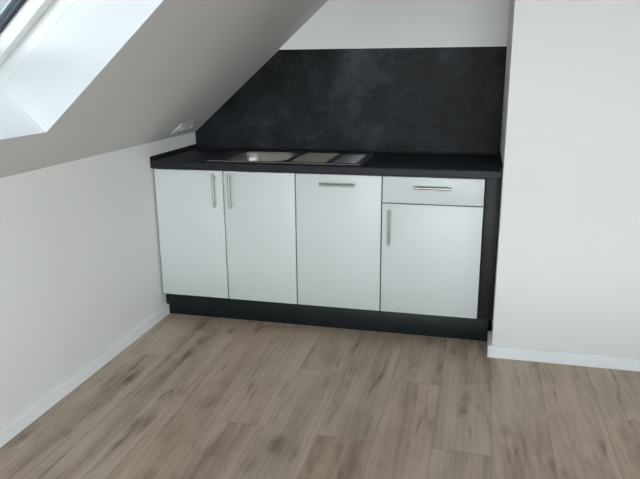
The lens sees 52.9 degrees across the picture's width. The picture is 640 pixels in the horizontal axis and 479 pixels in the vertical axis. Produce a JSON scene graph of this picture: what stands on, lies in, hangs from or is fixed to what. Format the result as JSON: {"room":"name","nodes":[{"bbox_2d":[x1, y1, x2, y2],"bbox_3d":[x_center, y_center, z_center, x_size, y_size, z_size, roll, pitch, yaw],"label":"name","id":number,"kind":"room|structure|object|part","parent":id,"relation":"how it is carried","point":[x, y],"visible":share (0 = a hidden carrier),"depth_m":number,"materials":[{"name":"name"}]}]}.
{"room":"attic kitchen","nodes":[
{"label":"attic kitchen","id":0,"kind":"room"},
{"bbox_2d":[0,132,195,427],"bbox_3d":[-1.589,0.521,1.555,0.300,0.997,5.600,3,16,14],"label":"wall","id":1,"kind":"structure","parent":0,"point":[81,268],"depth_m":2.85,"materials":[{"name":"white paint"}]},
{"bbox_2d":[0,303,169,447],"bbox_3d":[-1.495,1.052,1.388,0.019,0.060,5.060,3,16,14],"label":"baseboard","id":2,"kind":"structure","parent":1,"relation":"attached to","point":[29,415],"depth_m":2.90,"materials":[{"name":"white wood"}]},
{"bbox_2d":[0,0,327,177],"bbox_3d":[-0.814,-0.771,1.002,2.010,1.775,5.600,3,16,14],"label":"ceiling","id":3,"kind":"structure","parent":0,"point":[108,76],"depth_m":2.48,"materials":[{"name":"white paint"}]},
{"bbox_2d":[0,0,73,86],"bbox_3d":[-0.848,-0.834,1.746,0.987,0.882,0.818,3,16,14],"label":"window","id":4,"kind":"structure","parent":3,"relation":"attached to","point":[25,26],"depth_m":2.20,"materials":[{"name":"metal"}]},
{"bbox_3d":[-0.861,-0.850,1.745,0.898,0.794,0.752,3,16,14],"label":"sash","id":5,"kind":"part","parent":4,"relation":"part of","materials":[{"name":"white plastic"}]},
{"bbox_2d":[172,121,197,133],"bbox_3d":[-0.775,-0.646,3.699,0.064,0.058,0.226,3,16,14],"label":"power outlet","id":6,"kind":"object","parent":3,"relation":"attached to","point":[187,126],"visible":0.9,"depth_m":3.67,"materials":[{"name":"white plastic"}]},
{"bbox_2d":[0,312,639,478],"bbox_3d":[0.868,1.238,1.122,5.350,0.200,6.200,3,16,14],"label":"floor","id":7,"kind":"structure","parent":0,"point":[193,396],"depth_m":2.66,"materials":[{"name":"brown laminate"}]},
{"bbox_2d":[154,168,297,303],"bbox_3d":[-0.451,-0.085,3.739,0.797,0.720,0.594,3,16,14],"label":"base cabinet","id":8,"kind":"object","parent":7,"relation":"on","point":[223,233],"visible":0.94,"depth_m":3.49,"materials":[{"name":"laminate"}]},
{"bbox_3d":[-0.705,-0.029,3.551,0.394,0.716,0.018,3,16,14],"label":"door","id":9,"kind":"part","parent":8,"relation":"part of","materials":[{"name":"white laminate"}]},
{"bbox_3d":[-0.563,-0.258,3.422,0.014,0.182,0.037,3,16,14],"label":"handle","id":10,"kind":"part","parent":8,"relation":"part of","materials":[{"name":"metal"}]},
{"bbox_3d":[-0.476,-0.253,3.401,0.014,0.182,0.037,3,16,14],"label":"handle","id":11,"kind":"part","parent":8,"relation":"part of","materials":[{"name":"metal"}]},
{"bbox_3d":[-0.317,-0.007,3.458,0.392,0.716,0.018,3,16,14],"label":"door","id":12,"kind":"part","parent":8,"relation":"part of","materials":[{"name":"white laminate"}]},
{"bbox_2d":[166,293,487,340],"bbox_3d":[0.041,0.354,3.750,1.816,0.138,0.454,3,16,14],"label":"plinth","id":13,"kind":"object","parent":7,"relation":"on","point":[311,315],"visible":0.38,"depth_m":3.52,"materials":[{"name":"black laminate"}]},
{"bbox_2d":[296,173,382,310],"bbox_3d":[0.156,-0.050,3.592,0.449,0.720,0.594,3,16,14],"label":"dishwasher","id":14,"kind":"object","parent":7,"relation":"on","point":[339,216],"visible":0.87,"depth_m":3.34,"materials":[{"name":"laminate"}]},
{"bbox_3d":[0.088,-0.276,3.250,0.182,0.014,0.037,3,16,14],"label":"handle","id":15,"kind":"part","parent":14,"relation":"part of","materials":[{"name":"metal"}]},
{"bbox_2d":[380,175,501,319],"bbox_3d":[0.654,-0.021,3.473,0.573,0.726,0.594,3,16,14],"label":"base cabinet","id":16,"kind":"object","parent":7,"relation":"on","point":[432,227],"depth_m":3.23,"materials":[{"name":"laminate"}]},
{"bbox_2d":[150,144,502,178],"bbox_3d":[0.045,-0.443,3.542,1.835,0.062,0.600,3,16,14],"label":"countertop","id":17,"kind":"structure","parent":16,"relation":"on","point":[387,163],"depth_m":3.36,"materials":[{"name":"stone"}]},
{"bbox_2d":[207,150,374,172],"bbox_3d":[-0.150,-0.376,3.589,0.858,0.175,0.440,3,16,14],"label":"sink","id":18,"kind":"object","parent":17,"relation":"in","point":[299,157],"visible":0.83,"depth_m":3.62,"materials":[{"name":"metal"}]},
{"bbox_3d":[-0.318,-0.392,3.633,0.350,0.158,0.370,3,16,14],"label":"bowl","id":19,"kind":"part","parent":18,"relation":"part of","materials":[{"name":"metal"}]},
{"bbox_3d":[0.348,-0.061,3.242,0.014,0.182,0.037,3,16,14],"label":"handle","id":20,"kind":"part","parent":16,"relation":"part of","materials":[{"name":"metal"}]},
{"bbox_3d":[0.548,-0.250,3.139,0.184,0.014,0.037,3,16,14],"label":"handle","id":21,"kind":"part","parent":16,"relation":"part of","materials":[{"name":"metal"}]},
{"bbox_3d":[0.554,-0.239,3.170,0.494,0.132,0.018,3,16,14],"label":"drawer","id":22,"kind":"part","parent":16,"relation":"part of","materials":[{"name":"white laminate"}]},
{"bbox_3d":[0.903,-0.013,3.437,0.072,0.726,0.545,3,16,14],"label":"filler panel","id":23,"kind":"part","parent":16,"relation":"part of","materials":[{"name":"black laminate"}]},
{"bbox_2d":[235,0,509,295],"bbox_3d":[1.557,-0.937,3.472,5.350,2.750,0.250,3,16,14],"label":"wall","id":24,"kind":"structure","parent":0,"point":[359,24],"depth_m":3.55,"materials":[{"name":"white paint"}]},
{"bbox_2d":[195,46,506,153],"bbox_3d":[0.114,-0.805,3.739,1.832,0.579,0.010,3,16,14],"label":"backsplash","id":25,"kind":"structure","parent":24,"relation":"attached to","point":[431,99],"depth_m":3.69,"materials":[{"name":"stone"}]},
{"bbox_2d":[279,45,506,49],"bbox_3d":[0.381,-1.072,3.598,1.277,0.004,0.010,3,16,14],"label":"trim","id":26,"kind":"structure","parent":24,"relation":"attached to","point":[499,45],"depth_m":3.58,"materials":[{"name":"plastic"}]},
{"bbox_2d":[491,0,639,357],"bbox_3d":[2.334,-0.619,2.848,2.914,2.450,0.710,3,16,14],"label":"wall","id":27,"kind":"structure","parent":0,"point":[567,276],"depth_m":2.88,"materials":[{"name":"white paint"}]},
{"bbox_2d":[487,331,639,371],"bbox_3d":[2.268,0.606,2.902,2.933,0.060,0.189,3,16,14],"label":"baseboard","id":28,"kind":"structure","parent":27,"relation":"attached to","point":[493,351],"depth_m":3.08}
]}

